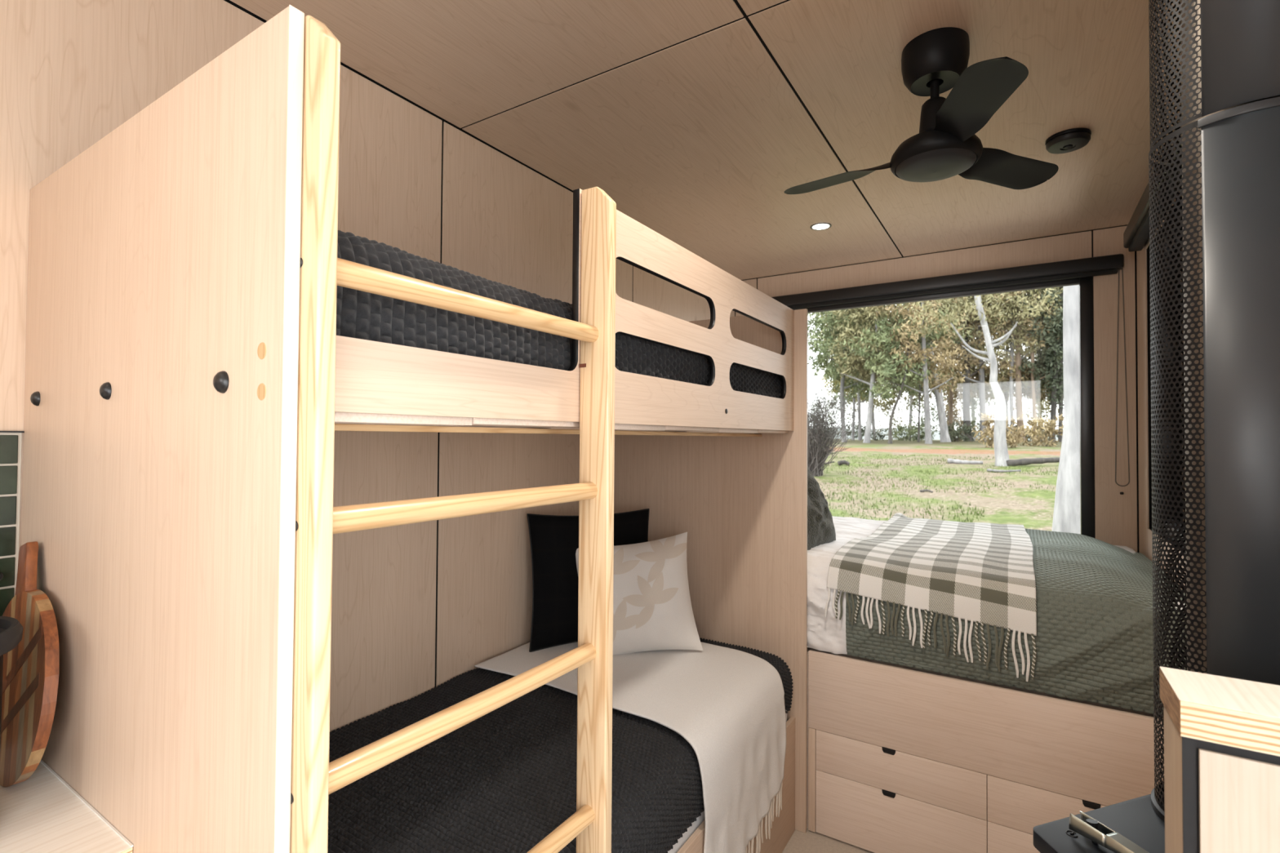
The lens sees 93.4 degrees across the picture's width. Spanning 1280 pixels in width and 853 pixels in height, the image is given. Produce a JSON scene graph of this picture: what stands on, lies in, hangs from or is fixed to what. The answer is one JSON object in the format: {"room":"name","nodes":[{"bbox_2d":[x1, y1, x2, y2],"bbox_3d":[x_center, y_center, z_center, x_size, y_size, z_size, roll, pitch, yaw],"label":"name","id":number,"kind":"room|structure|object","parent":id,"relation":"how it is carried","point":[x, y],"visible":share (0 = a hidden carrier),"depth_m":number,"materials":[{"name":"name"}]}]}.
{"room":"tiny house interior","nodes":[
{"label":"tiny house interior","id":0,"kind":"room"},
{"bbox_2d":[0,0,734,732],"bbox_3d":[-1.165,0.232,1.726,0.121,2.854,7.085,0,-1,32],"label":"wall","id":1,"kind":"structure","parent":0,"point":[415,606],"depth_m":2.09,"materials":[{"name":"beige wood"}]},
{"bbox_2d":[0,571,3,580],"bbox_3d":[-1.361,0.335,1.272,0.039,0.062,0.023,0,-1,32],"label":"wall hook","id":2,"kind":"object","parent":1,"relation":"attached to","point":[1,573],"visible":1,"depth_m":1.27,"materials":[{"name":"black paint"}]},
{"bbox_2d":[0,432,22,596],"bbox_3d":[-1.869,0.326,0.519,0.005,0.662,1.897,0,-1,32],"label":"backsplash","id":3,"kind":"structure","parent":1,"relation":"attached to","point":[20,434],"depth_m":1.32,"materials":[{"name":"green tile"}]},
{"bbox_2d":[230,0,1181,279],"bbox_3d":[-0.102,-1.233,1.085,2.595,0.090,7.085,0,-1,32],"label":"ceiling","id":4,"kind":"structure","parent":0,"point":[697,118],"depth_m":2.17,"materials":[{"name":"beige wood"}]},
{"bbox_2d":[810,222,831,230],"bbox_3d":[1.025,-1.133,3.421,0.116,0.006,0.116,0,-1,32],"label":"recessed light","id":5,"kind":"object","parent":4,"relation":"in","point":[818,226],"visible":1,"depth_m":3.42,"materials":[{"name":"grey"}]},
{"bbox_2d":[784,26,1058,194],"bbox_3d":[0.825,-0.972,1.873,0.806,0.388,0.842,0,-1,32],"label":"ceiling fan","id":6,"kind":"object","parent":4,"relation":"hanging from","point":[935,62],"visible":1,"depth_m":1.79,"materials":[{"name":"black metal"}]},
{"bbox_2d":[1044,127,1091,153],"bbox_3d":[1.701,-1.128,2.399,0.150,0.044,0.150,0,-1,32],"label":"smoke detector","id":7,"kind":"object","parent":4,"relation":"attached to","point":[1068,140],"visible":1,"depth_m":2.37,"materials":[{"name":"black plastic"}]},
{"bbox_2d":[782,828,873,852],"bbox_3d":[-0.122,1.694,1.031,2.595,0.080,7.085,0,-1,32],"label":"floor","id":8,"kind":"structure","parent":0,"point":[811,842],"depth_m":2.43,"materials":[{"name":"beige wood"}]},
{"bbox_2d":[0,759,133,852],"bbox_3d":[-1.595,1.142,0.328,0.643,0.978,1.899,0,-1,32],"label":"countertop","id":9,"kind":"structure","parent":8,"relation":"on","point":[42,813],"depth_m":1.03,"materials":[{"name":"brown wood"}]},
{"bbox_2d":[0,616,23,747],"bbox_3d":[-1.151,0.479,0.945,0.254,0.379,0.254,0,-1,32],"label":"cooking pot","id":10,"kind":"object","parent":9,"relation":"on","point":[11,629],"visible":1,"depth_m":1.01,"materials":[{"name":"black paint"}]},
{"bbox_2d":[0,541,59,786],"bbox_3d":[-1.196,0.454,1.170,0.352,0.440,0.061,0,-1,32],"label":"cutting board","id":11,"kind":"object","parent":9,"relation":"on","point":[31,670],"visible":0.98,"depth_m":1.12,"materials":[{"name":"orange wood"}]},
{"bbox_2d":[20,4,807,852],"bbox_3d":[-0.320,0.577,1.914,1.120,2.184,2.144,0,-1,32],"label":"bunk bed","id":12,"kind":"object","parent":8,"relation":"on","point":[190,381],"visible":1,"depth_m":0.99,"materials":[{"name":"brown wood"}]},
{"bbox_2d":[667,710,786,852],"bbox_3d":[-0.346,1.174,1.941,1.006,0.354,2.053,0,-1,32],"label":"mattress","id":13,"kind":"object","parent":12,"relation":"on","point":[700,820],"visible":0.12,"depth_m":1.77,"materials":[{"name":"white fabric"}]},
{"bbox_2d":[327,637,793,852],"bbox_3d":[-0.339,1.062,1.944,1.032,0.230,2.051,0,-1,32],"label":"blanket","id":14,"kind":"object","parent":13,"relation":"on","point":[504,780],"visible":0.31,"depth_m":1.66,"materials":[{"name":"grey fabric"}]},
{"bbox_2d":[474,642,786,852],"bbox_3d":[-0.033,1.255,2.380,1.044,0.648,0.792,0,-1,32],"label":"throw blanket","id":15,"kind":"object","parent":14,"relation":"on","point":[727,704],"visible":0.78,"depth_m":2.14,"materials":[{"name":"beige fabric"}]},
{"bbox_2d":[526,508,648,652],"bbox_3d":[-0.209,0.664,2.670,0.576,0.571,0.156,1,-1,-22],"label":"cushion","id":16,"kind":"object","parent":15,"relation":"on","point":[553,539],"visible":0.54,"depth_m":2.57,"materials":[{"name":"black fabric"}]},
{"bbox_2d":[575,532,702,655],"bbox_3d":[-0.018,0.723,2.557,0.541,0.535,0.241,1,-1,-9],"label":"cushion","id":17,"kind":"object","parent":15,"relation":"on","point":[652,608],"visible":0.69,"depth_m":2.48,"materials":[{"name":"beige fabric"}]},
{"bbox_3d":[-0.359,-0.133,1.960,0.955,0.245,2.070,0,-1,32],"label":"mattress","id":18,"kind":"object","parent":12,"relation":"on","visible":0},
{"bbox_2d":[336,230,782,398],"bbox_3d":[-0.352,-0.179,1.958,0.994,0.297,2.094,0,-1,32],"label":"blanket","id":19,"kind":"object","parent":18,"relation":"on","point":[360,314],"visible":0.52,"depth_m":1.13,"materials":[{"name":"grey fabric"}]},
{"bbox_2d":[806,647,1164,852],"bbox_3d":[1.251,1.330,3.198,2.385,0.746,1.738,0,-1,32],"label":"base drawers","id":20,"kind":"object","parent":8,"relation":"on","point":[900,759],"visible":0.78,"depth_m":2.24,"materials":[{"name":"brown wood"}]},
{"bbox_2d":[1114,545,1186,609],"bbox_3d":[1.243,0.793,3.194,2.330,0.329,1.555,0,-1,32],"label":"mattress","id":21,"kind":"object","parent":20,"relation":"on","point":[1131,550],"visible":0.07,"depth_m":3.13,"materials":[{"name":"fabric"}]},
{"bbox_2d":[807,515,886,654],"bbox_3d":[0.768,0.759,3.476,1.228,0.410,1.666,0,-1,32],"label":"sheet","id":22,"kind":"object","parent":21,"relation":"on","point":[828,633],"visible":0.18,"depth_m":2.55,"materials":[{"name":"white fabric"}]},
{"bbox_2d":[807,466,835,550],"bbox_3d":[0.802,0.395,2.935,0.218,0.390,0.428,-1,-1,42],"label":"cushion","id":23,"kind":"object","parent":22,"relation":"on","point":[820,526],"visible":0.41,"depth_m":2.88,"materials":[{"name":"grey fabric"}]},
{"bbox_2d":[845,528,1186,715],"bbox_3d":[1.754,0.748,2.852,1.124,0.408,1.684,0,-1,32],"label":"quilt","id":24,"kind":"object","parent":21,"relation":"on","point":[1094,638],"visible":0.44,"depth_m":2.13,"materials":[{"name":"green fabric"}]},
{"bbox_2d":[824,512,1036,681],"bbox_3d":[1.472,0.715,2.929,0.732,0.392,1.518,0,-1,32],"label":"throw blanket","id":25,"kind":"object","parent":24,"relation":"on","point":[983,573],"visible":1,"depth_m":2.38,"materials":[{"name":"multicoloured fabric"}]},
{"bbox_2d":[1032,792,1164,852],"bbox_3d":[0.890,1.160,0.917,0.489,0.997,0.570,0,-1,32],"label":"wood stove","id":26,"kind":"object","parent":8,"relation":"on","point":[1135,820],"visible":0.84,"depth_m":0.99,"materials":[{"name":"black paint"}]},
{"bbox_2d":[1068,810,1148,852],"bbox_3d":[0.740,0.646,0.910,0.032,0.033,0.169,1,-1,-18],"label":"tool","id":27,"kind":"object","parent":26,"relation":"on","point":[1087,827],"visible":1,"depth_m":0.94,"materials":[{"name":"silver metal"}]},
{"bbox_2d":[1148,0,1279,822],"bbox_3d":[1.011,-0.258,1.010,0.251,1.846,0.251,0,-1,26],"label":"flue pipe","id":28,"kind":"object","parent":26,"relation":"on","point":[1228,90],"visible":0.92,"depth_m":0.95,"materials":[{"name":"black metal"}]},
{"bbox_2d":[1159,666,1279,852],"bbox_3d":[0.716,0.957,0.506,0.405,1.385,0.103,0,-1,32],"label":"cabinet","id":29,"kind":"object","parent":8,"relation":"on","point":[1222,734],"visible":1,"depth_m":0.57,"materials":[{"name":"beige wood"}]},
{"bbox_2d":[734,225,1138,552],"bbox_3d":[1.758,0.301,4.006,2.595,2.842,0.100,0,-1,32],"label":"wall","id":30,"kind":"structure","parent":0,"point":[1116,514],"depth_m":3.42,"materials":[{"name":"beige wood"}]},
{"bbox_2d":[793,276,1094,537],"bbox_3d":[1.751,-0.056,4.011,2.025,1.695,0.063,0,-1,32],"label":"window","id":31,"kind":"structure","parent":30,"relation":"in","point":[1086,342],"depth_m":3.47,"materials":[{"name":"black metal"}]},
{"bbox_2d":[771,253,1129,494],"bbox_3d":[1.744,-0.284,3.931,2.257,1.335,0.061,0,-1,32],"label":"roller blind","id":32,"kind":"object","parent":31,"relation":"attached to","point":[1112,264],"visible":0.87,"depth_m":3.70,"materials":[{"name":"black fabric"}]},
{"bbox_2d":[1136,186,1186,590],"bbox_3d":[0.920,0.227,0.347,0.110,2.842,6.991,0,-1,32],"label":"wall","id":33,"kind":"structure","parent":0,"point":[1144,432],"depth_m":3.12,"materials":[{"name":"beige"}]},
{"bbox_2d":[1123,115,1182,251],"bbox_3d":[1.994,-0.992,2.231,0.081,0.120,2.235,0,-1,32],"label":"roller blind","id":34,"kind":"object","parent":33,"relation":"attached to","point":[1136,234],"visible":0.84,"depth_m":2.81,"materials":[{"name":"black fabric"}]},
{"bbox_2d":[1152,208,1185,547],"bbox_3d":[2.409,-0.204,2.675,0.075,1.430,0.900,0,-1,32],"label":"window","id":35,"kind":"structure","parent":33,"relation":"in","point":[1163,239],"depth_m":2.92,"materials":[{"name":"black metal"}]},
{"label":"outside","id":36,"kind":"structure","parent":0,"visible":0},
{"bbox_2d":[820,427,1057,440],"bbox_3d":[174.179,5.927,334.014,460.000,10.239,90.000,0,-1,32],"label":"ridge","id":37,"kind":"object","parent":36,"point":[936,437],"visible":0.04,"depth_m":320.45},
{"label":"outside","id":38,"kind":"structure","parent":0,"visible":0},
{"bbox_2d":[813,439,1062,531],"bbox_3d":[107.992,5.099,183.009,130.000,1.941,415.900,0,-1,32],"label":"ground","id":39,"kind":"structure","parent":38,"point":[1032,508],"depth_m":16.68,"materials":[{"name":"green plant"}]},
{"bbox_2d":[807,394,864,439],"bbox_3d":[20.880,-0.727,65.292,6.630,6.032,2.203,0,-1,32],"label":"shrub","id":40,"kind":"object","parent":39,"relation":"on","point":[846,400],"visible":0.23,"depth_m":64.86,"materials":[{"name":"green plant"}]},
{"bbox_2d":[811,329,867,439],"bbox_3d":[26.015,-6.728,76.685,8.691,17.070,7.694,0,-1,32],"label":"tree","id":41,"kind":"object","parent":39,"relation":"on","point":[816,371],"visible":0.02,"depth_m":77.92,"materials":[{"name":"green plant"}]},
{"bbox_2d":[807,378,875,476],"bbox_3d":[5.303,-0.015,19.384,3.376,3.296,3.162,1,-1,-7],"label":"bush","id":42,"kind":"object","parent":39,"relation":"on","point":[818,452],"visible":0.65,"depth_m":18.85,"materials":[{"name":"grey plant"}]},
{"bbox_2d":[837,460,849,465],"bbox_3d":[7.694,1.387,22.798,0.443,0.238,0.210,0,-1,32],"label":"fallen log","id":43,"kind":"object","parent":39,"relation":"on","point":[841,462],"visible":0.98,"depth_m":22.75,"materials":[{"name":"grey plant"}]},
{"bbox_2d":[810,311,879,439],"bbox_3d":[21.424,-6.529,60.637,7.654,16.038,7.110,1,-1,-15],"label":"tree","id":44,"kind":"object","parent":39,"relation":"on","point":[854,401],"visible":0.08,"depth_m":61.06,"materials":[{"name":"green plant"}]},
{"bbox_2d":[807,305,888,442],"bbox_3d":[17.728,-5.527,51.742,7.555,13.932,7.587,0,-1,32],"label":"tree","id":45,"kind":"object","parent":39,"relation":"on","point":[817,343],"visible":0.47,"depth_m":51.50,"materials":[{"name":"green plant"}]},
{"bbox_2d":[827,312,896,439],"bbox_3d":[21.324,-6.789,58.508,7.910,16.483,6.870,0,-1,32],"label":"tree","id":46,"kind":"object","parent":39,"relation":"on","point":[860,437],"visible":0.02,"depth_m":58.10,"materials":[{"name":"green plant"}]},
{"bbox_2d":[839,421,888,440],"bbox_3d":[22.788,0.609,61.812,5.572,2.607,2.312,0,-1,32],"label":"shrub","id":47,"kind":"object","parent":39,"relation":"on","point":[863,430],"visible":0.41,"depth_m":61.38,"materials":[{"name":"green plant"}]},
{"bbox_2d":[825,304,927,443],"bbox_3d":[18.955,-5.887,48.218,7.496,14.655,7.316,1,-1,-10],"label":"tree","id":48,"kind":"object","parent":39,"relation":"on","point":[856,362],"visible":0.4,"depth_m":48.17,"materials":[{"name":"green plant"}]},
{"bbox_2d":[863,334,898,439],"bbox_3d":[29.741,-7.196,77.063,7.962,18.070,7.338,0,-1,32],"label":"tree","id":49,"kind":"object","parent":39,"relation":"on","point":[878,407],"visible":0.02,"depth_m":76.39,"materials":[{"name":"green plant"}]},
{"bbox_2d":[871,389,916,439],"bbox_3d":[25.813,-1.229,62.231,4.925,6.643,2.379,0,-1,32],"label":"shrub","id":50,"kind":"object","parent":39,"relation":"on","point":[891,401],"visible":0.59,"depth_m":62.00,"materials":[{"name":"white plant"}]},
{"bbox_2d":[843,299,960,444],"bbox_3d":[19.494,-4.324,45.771,7.752,11.463,5.566,0,-1,2],"label":"tree","id":51,"kind":"object","parent":39,"relation":"on","point":[888,371],"visible":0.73,"depth_m":45.31,"materials":[{"name":"green plant"}]},
{"bbox_2d":[892,422,924,440],"bbox_3d":[26.082,0.632,58.416,3.950,2.027,2.344,0,-1,32],"label":"shrub","id":52,"kind":"object","parent":39,"relation":"on","point":[913,437],"visible":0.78,"depth_m":58.39,"materials":[{"name":"green plant"}]},
{"bbox_2d":[891,335,936,439],"bbox_3d":[34.250,-7.183,76.287,8.668,18.060,7.777,0,-1,32],"label":"tree","id":53,"kind":"object","parent":39,"relation":"on","point":[912,397],"visible":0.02,"depth_m":76.01,"materials":[{"name":"green plant"}]},
{"bbox_2d":[869,297,968,444],"bbox_3d":[21.191,-5.861,44.954,7.652,14.537,6.456,0,-1,32],"label":"tree","id":54,"kind":"object","parent":39,"relation":"on","point":[922,353],"visible":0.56,"depth_m":44.16,"materials":[{"name":"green plant"}]},
{"bbox_2d":[874,297,974,442],"bbox_3d":[23.845,-8.128,52.435,9.511,19.200,7.501,0,-1,29],"label":"tree","id":55,"kind":"object","parent":39,"relation":"on","point":[944,431],"visible":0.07,"depth_m":50.52,"materials":[{"name":"green plant"}]},
{"bbox_2d":[910,397,938,440],"bbox_3d":[30.368,-0.539,64.136,3.333,5.632,2.230,0,-1,32],"label":"shrub","id":56,"kind":"object","parent":39,"relation":"on","point":[922,422],"visible":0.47,"depth_m":64.16,"materials":[{"name":"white plant"}]},
{"bbox_2d":[920,488,933,493],"bbox_3d":[7.078,1.599,14.920,0.304,0.093,0.112,0,-1,32],"label":"fallen log","id":57,"kind":"object","parent":39,"relation":"on","point":[926,490],"visible":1,"depth_m":14.93,"materials":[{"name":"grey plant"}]},
{"bbox_2d":[892,307,975,442],"bbox_3d":[23.839,-4.333,51.516,6.973,11.510,5.687,1,-1,-21],"label":"tree","id":58,"kind":"object","parent":39,"relation":"on","point":[963,335],"visible":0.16,"depth_m":50.78,"materials":[{"name":"green plant"}]},
{"bbox_2d":[944,395,964,440],"bbox_3d":[33.500,-0.802,64.588,2.758,5.641,2.283,0,-1,32],"label":"shrub","id":59,"kind":"object","parent":39,"relation":"on","point":[957,419],"visible":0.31,"depth_m":64.24,"materials":[{"name":"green plant"}]},
{"bbox_2d":[928,320,982,431],"bbox_3d":[31.069,-6.687,59.501,7.549,16.427,7.081,1,-1,-15],"label":"tree","id":60,"kind":"object","parent":39,"relation":"on","point":[950,393],"visible":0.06,"depth_m":59.39,"materials":[{"name":"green plant"}]},
{"bbox_2d":[928,350,984,424],"bbox_3d":[38.904,-7.666,75.632,8.481,19.054,7.930,0,-1,32],"label":"tree","id":61,"kind":"object","parent":39,"relation":"on","point":[947,397],"visible":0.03,"depth_m":76.49,"materials":[{"name":"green plant"}]},
{"bbox_2d":[937,422,978,441],"bbox_3d":[27.279,0.534,51.869,3.251,2.031,2.159,0,-1,32],"label":"shrub","id":62,"kind":"object","parent":39,"relation":"on","point":[953,434],"visible":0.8,"depth_m":51.39,"materials":[{"name":"green plant"}]},
{"bbox_2d":[946,458,982,464],"bbox_3d":[12.181,1.315,22.626,1.180,0.206,0.260,0,-1,32],"label":"fallen log","id":63,"kind":"object","parent":39,"relation":"on","point":[949,460],"visible":0.92,"depth_m":22.55,"materials":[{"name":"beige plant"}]},
{"bbox_2d":[936,294,1008,441],"bbox_3d":[29.473,-6.862,53.961,7.495,16.599,7.334,0,-1,32],"label":"tree","id":64,"kind":"object","parent":39,"relation":"on","point":[966,393],"visible":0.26,"depth_m":53.06,"materials":[{"name":"green plant"}]},
{"bbox_2d":[939,315,1010,440],"bbox_3d":[39.200,-7.750,70.790,9.144,19.063,8.085,0,-1,32],"label":"tree","id":65,"kind":"object","parent":39,"relation":"on","point":[974,438],"visible":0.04,"depth_m":70.67,"materials":[{"name":"green plant"}]},
{"bbox_2d":[960,384,995,440],"bbox_3d":[33.611,-1.097,59.650,3.345,7.010,2.007,0,-1,32],"label":"shrub","id":66,"kind":"object","parent":39,"relation":"on","point":[974,419],"visible":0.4,"depth_m":59.64,"materials":[{"name":"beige plant"}]},
{"bbox_2d":[893,287,1063,466],"bbox_3d":[11.992,-2.493,21.760,5.867,8.043,4.088,0,-1,32],"label":"tree","id":67,"kind":"object","parent":39,"relation":"on","point":[1001,452],"visible":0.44,"depth_m":21.66,"materials":[{"name":"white plant"}]},
{"bbox_2d":[946,292,1026,441],"bbox_3d":[30.143,-7.183,52.901,7.892,17.180,7.207,1,-1,-16],"label":"tree","id":68,"kind":"object","parent":39,"relation":"on","point":[981,388],"visible":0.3,"depth_m":52.44,"materials":[{"name":"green plant"}]},
{"bbox_2d":[971,412,1026,448],"bbox_3d":[20.625,0.353,34.712,2.418,2.621,2.314,1,-1,-13],"label":"shrub","id":69,"kind":"object","parent":39,"relation":"on","point":[989,429],"visible":0.61,"depth_m":34.53,"materials":[{"name":"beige plant"}]},
{"bbox_2d":[986,468,1021,472],"bbox_3d":[11.461,1.399,19.084,0.236,0.122,1.055,1,-1,-28],"label":"fallen log","id":70,"kind":"object","parent":39,"relation":"on","point":[988,469],"visible":0.98,"depth_m":19.00,"materials":[{"name":"grey wood"}]},
{"bbox_2d":[975,328,1037,431],"bbox_3d":[42.791,-7.723,71.075,8.888,19.056,7.452,0,-1,32],"label":"tree","id":71,"kind":"object","parent":39,"relation":"on","point":[1006,402],"visible":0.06,"depth_m":70.43,"materials":[{"name":"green plant"}]},
{"bbox_2d":[967,288,1048,433],"bbox_3d":[31.907,-7.077,52.191,7.144,16.963,6.693,1,-1,-11],"label":"tree","id":72,"kind":"object","parent":39,"relation":"on","point":[1011,393],"visible":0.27,"depth_m":51.42,"materials":[{"name":"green plant"}]},
{"bbox_2d":[981,286,1062,442],"bbox_3d":[32.474,-7.123,51.610,7.247,17.052,7.275,1,-1,-23],"label":"tree","id":73,"kind":"object","parent":39,"relation":"on","point":[1020,331],"visible":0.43,"depth_m":51.04,"materials":[{"name":"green plant"}]},
{"bbox_2d":[997,325,1052,439],"bbox_3d":[44.521,-7.273,67.705,9.187,18.058,7.443,0,-1,32],"label":"tree","id":74,"kind":"object","parent":39,"relation":"on","point":[1005,326],"visible":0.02,"depth_m":67.71,"materials":[{"name":"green plant"}]},
{"bbox_2d":[994,289,1061,442],"bbox_3d":[33.419,-6.442,51.297,7.605,15.682,5.763,0,-1,2],"label":"tree","id":75,"kind":"object","parent":39,"relation":"on","point":[1033,394],"visible":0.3,"depth_m":50.55,"materials":[{"name":"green plant"}]},
{"bbox_2d":[999,286,1063,441],"bbox_3d":[34.549,-6.805,50.581,7.474,16.402,6.035,1,-1,-22],"label":"tree","id":76,"kind":"object","parent":39,"relation":"on","point":[1054,373],"visible":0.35,"depth_m":49.67,"materials":[{"name":"green plant"}]},
{"bbox_2d":[1006,423,1057,441],"bbox_3d":[33.535,0.598,52.564,5.352,2.000,2.319,0,-1,32],"label":"shrub","id":77,"kind":"object","parent":39,"relation":"on","point":[1028,440],"visible":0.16,"depth_m":51.94,"materials":[{"name":"green plant"}]},
{"bbox_2d":[1006,457,1059,466],"bbox_3d":[13.962,1.247,21.153,2.096,0.407,0.276,0,-1,12],"label":"fallen log","id":78,"kind":"object","parent":39,"relation":"on","point":[1024,461],"visible":0.78,"depth_m":21.13,"materials":[{"name":"grey wood"}]},
{"bbox_2d":[1005,413,1063,446],"bbox_3d":[25.886,0.382,38.669,4.295,2.650,2.223,0,-1,32],"label":"shrub","id":79,"kind":"object","parent":39,"relation":"on","point":[1049,431],"visible":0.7,"depth_m":38.41,"materials":[{"name":"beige plant"}]},
{"bbox_2d":[1008,286,1063,441],"bbox_3d":[35.078,-5.982,50.552,7.632,14.755,5.832,0,-1,4],"label":"tree","id":80,"kind":"object","parent":39,"relation":"on","point":[1060,387],"visible":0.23,"depth_m":49.50,"materials":[{"name":"green plant"}]},
{"bbox_2d":[1022,388,1058,441],"bbox_3d":[39.011,-1.023,58.704,2.976,6.426,2.318,0,-1,13],"label":"shrub","id":81,"kind":"object","parent":39,"relation":"on","point":[1042,408],"visible":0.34,"depth_m":58.59,"materials":[{"name":"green plant"}]},
{"bbox_2d":[1051,284,1080,534],"bbox_3d":[4.943,-2.110,6.806,2.760,8.064,3.533,0,-1,32],"label":"tree","id":82,"kind":"object","parent":39,"relation":"on","point":[1067,513],"visible":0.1,"depth_m":6.77,"materials":[{"name":"grey plant"}]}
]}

